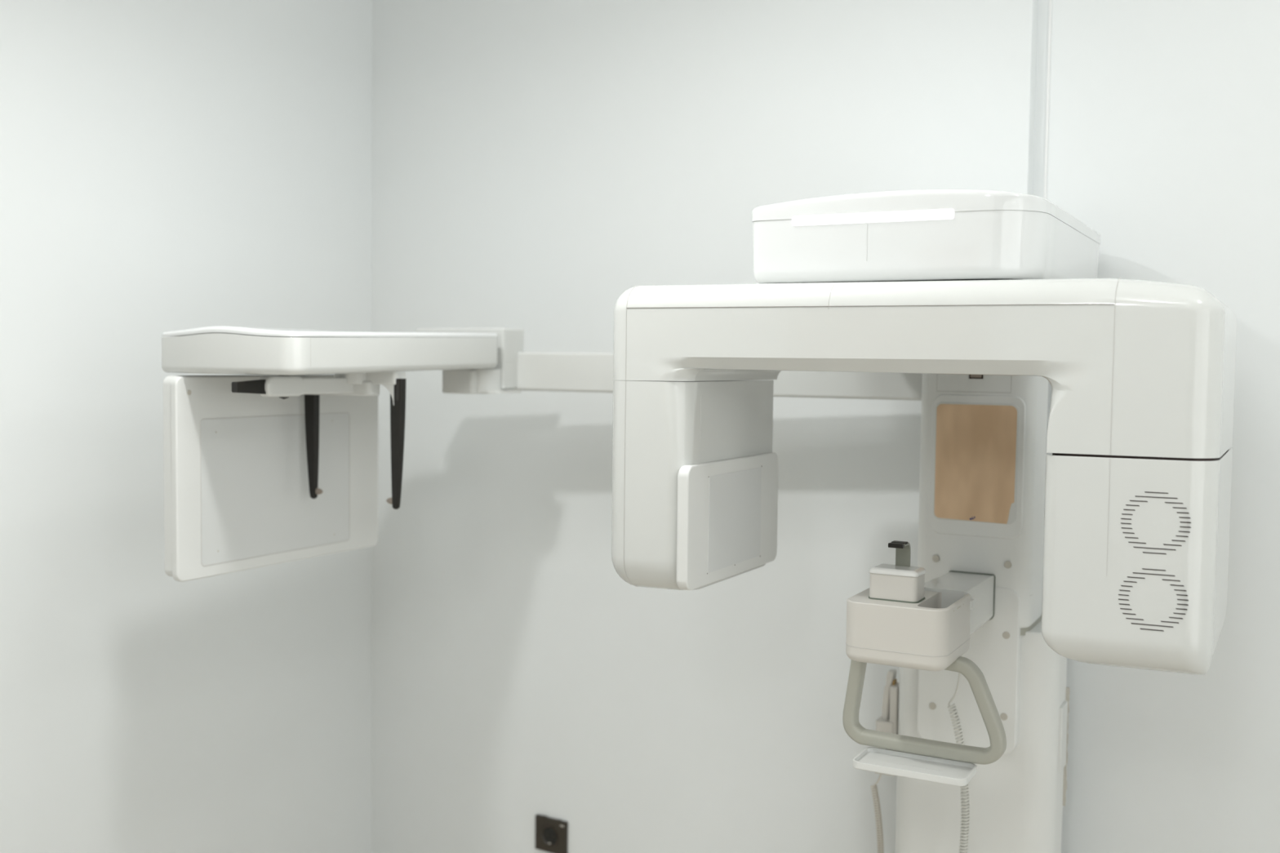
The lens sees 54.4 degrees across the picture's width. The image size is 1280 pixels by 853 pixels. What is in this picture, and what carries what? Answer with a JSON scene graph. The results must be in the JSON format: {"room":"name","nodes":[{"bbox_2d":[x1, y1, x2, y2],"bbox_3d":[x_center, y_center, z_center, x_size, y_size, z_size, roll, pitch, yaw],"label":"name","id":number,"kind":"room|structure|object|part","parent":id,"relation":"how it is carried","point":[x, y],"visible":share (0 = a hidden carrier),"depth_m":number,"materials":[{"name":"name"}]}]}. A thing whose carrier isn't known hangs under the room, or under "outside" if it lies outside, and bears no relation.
{"room":"dental clinic","nodes":[
{"label":"dental clinic","id":0,"kind":"room"},
{"bbox_2d":[0,0,372,852],"bbox_3d":[-1.996,0.178,1.532,0.120,2.640,4.940,3,4,33],"label":"wall","id":1,"kind":"structure","parent":0,"point":[166,165],"depth_m":2.81,"materials":[{"name":"white paint"}]},
{"bbox_2d":[371,0,1279,852],"bbox_3d":[1.054,0.169,2.382,4.100,2.640,0.220,3,4,33],"label":"wall","id":2,"kind":"structure","parent":0,"point":[535,164],"depth_m":2.80,"materials":[{"name":"white paint"}]},
{"bbox_2d":[535,814,568,852],"bbox_3d":[-0.222,1.018,3.100,0.095,0.088,0.012,3,4,33],"label":"wall socket","id":3,"kind":"object","parent":2,"relation":"attached to","point":[551,833],"visible":1,"depth_m":3.10,"materials":[{"name":"brown plastic"}]},
{"bbox_2d":[1044,0,1052,198],"bbox_3d":[0.786,0.161,2.466,0.004,2.640,0.006,2,3,28],"label":"trim","id":4,"kind":"structure","parent":2,"relation":"attached to","point":[1050,1],"depth_m":2.42,"materials":[{"name":"white paint"}]},
{"bbox_2d":[870,772,895,852],"bbox_3d":[0.436,0.724,2.364,0.050,0.173,0.155,2,3,28],"label":"coiled cable","id":5,"kind":"object","parent":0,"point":[879,833],"depth_m":2.44,"materials":[{"name":"white plastic"}]},
{"bbox_3d":[0.468,0.847,2.447,0.034,0.349,0.019,1,3,13],"label":"coiled cord","id":6,"kind":"part","parent":5,"relation":"part of","materials":[{"name":"beige plastic"}]},
{"bbox_3d":[-0.235,1.635,0.468,4.708,0.120,5.259,2,3,28],"label":"floor","id":7,"kind":"structure","parent":0,"visible":0},
{"bbox_2d":[161,189,1236,852],"bbox_3d":[0.079,0.552,2.315,1.816,1.858,0.790,2,3,23],"label":"machine","id":8,"kind":"object","parent":7,"relation":"on","point":[966,304],"visible":1,"depth_m":1.96,"materials":[{"name":"white plastic"}]},
{"bbox_3d":[-0.665,0.041,2.525,0.030,0.211,0.017,2,3,28],"label":"ear rod","id":9,"kind":"part","parent":8,"relation":"part of","materials":[{"name":"black plastic"}]},
{"bbox_3d":[-0.598,-0.185,2.486,0.333,0.025,0.627,2,3,28],"label":"housing lid","id":10,"kind":"part","parent":8,"relation":"part of","materials":[{"name":"white plastic"}]},
{"bbox_3d":[-0.471,0.035,2.420,0.030,0.255,0.017,2,3,28],"label":"ear rod","id":11,"kind":"part","parent":8,"relation":"part of","materials":[{"name":"black plastic"}]},
{"bbox_3d":[0.059,-0.112,2.626,1.120,0.086,0.065,2,3,28],"label":"arm","id":12,"kind":"part","parent":8,"relation":"part of","materials":[{"name":"white plastic"}]},
{"bbox_3d":[0.153,0.152,2.096,0.020,0.196,0.375,2,3,28],"label":"detector plate","id":13,"kind":"part","parent":8,"relation":"part of","materials":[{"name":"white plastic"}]},
{"bbox_3d":[0.165,-0.006,2.104,0.001,0.098,0.290,2,3,28],"label":"panel","id":14,"kind":"part","parent":8,"relation":"part of","materials":[{"name":"white plastic"}]},
{"bbox_2d":[875,669,898,734],"bbox_3d":[0.448,0.531,2.371,0.050,0.140,0.142,2,3,28],"label":"switch","id":15,"kind":"object","parent":8,"relation":"hanging from","point":[886,721],"depth_m":2.43,"materials":[{"name":"white plastic"}]},
{"bbox_3d":[0.413,0.209,1.976,0.023,0.051,0.034,2,3,28],"label":"bite post","id":16,"kind":"part","parent":8,"relation":"part of","materials":[{"name":"grey plastic"}]},
{"bbox_2d":[852,746,977,786],"bbox_3d":[0.432,0.535,1.960,0.180,0.012,0.088,2,3,28],"label":"tray","id":17,"kind":"object","parent":8,"relation":"on","point":[912,762],"depth_m":1.96,"materials":[{"name":"white plastic"}]},
{"bbox_3d":[0.438,-0.099,1.963,0.913,0.240,0.374,2,3,24],"label":"rotating arm","id":18,"kind":"part","parent":8,"relation":"part of","materials":[{"name":"white plastic"}]},
{"bbox_3d":[0.521,-0.346,2.142,0.445,0.036,0.662,2,3,28],"label":"lid","id":19,"kind":"part","parent":8,"relation":"part of","materials":[{"name":"white plastic"}]},
{"bbox_2d":[947,672,969,852],"bbox_3d":[0.570,0.663,2.231,0.045,0.621,0.015,2,3,28],"label":"coiled cable","id":20,"kind":"object","parent":8,"relation":"hanging from","point":[964,841],"visible":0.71,"depth_m":2.22,"materials":[{"name":"white plastic"}]},
{"bbox_3d":[0.550,0.309,2.160,0.086,0.096,0.269,2,3,26],"label":"chin rest arm","id":21,"kind":"part","parent":8,"relation":"part of","materials":[{"name":"white plastic"}]},
{"bbox_2d":[929,394,1026,539],"bbox_3d":[0.613,0.072,2.266,0.168,0.259,0.005,2,3,28],"label":"mirror","id":22,"kind":"object","parent":8,"relation":"attached to","point":[978,442],"depth_m":2.26,"materials":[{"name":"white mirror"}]},
{"bbox_2d":[1118,568,1188,631],"bbox_3d":[0.686,0.232,1.663,0.087,0.082,0.003,2,3,24],"label":"air vent","id":23,"kind":"object","parent":8,"relation":"attached to","point":[1150,599],"depth_m":1.66,"materials":[{"name":"white plastic"}]},
{"bbox_2d":[1120,491,1191,554],"bbox_3d":[0.687,0.128,1.658,0.087,0.082,0.003,2,3,24],"label":"air vent","id":24,"kind":"object","parent":8,"relation":"attached to","point":[1152,522],"depth_m":1.66,"materials":[{"name":"white plastic"}]}
]}

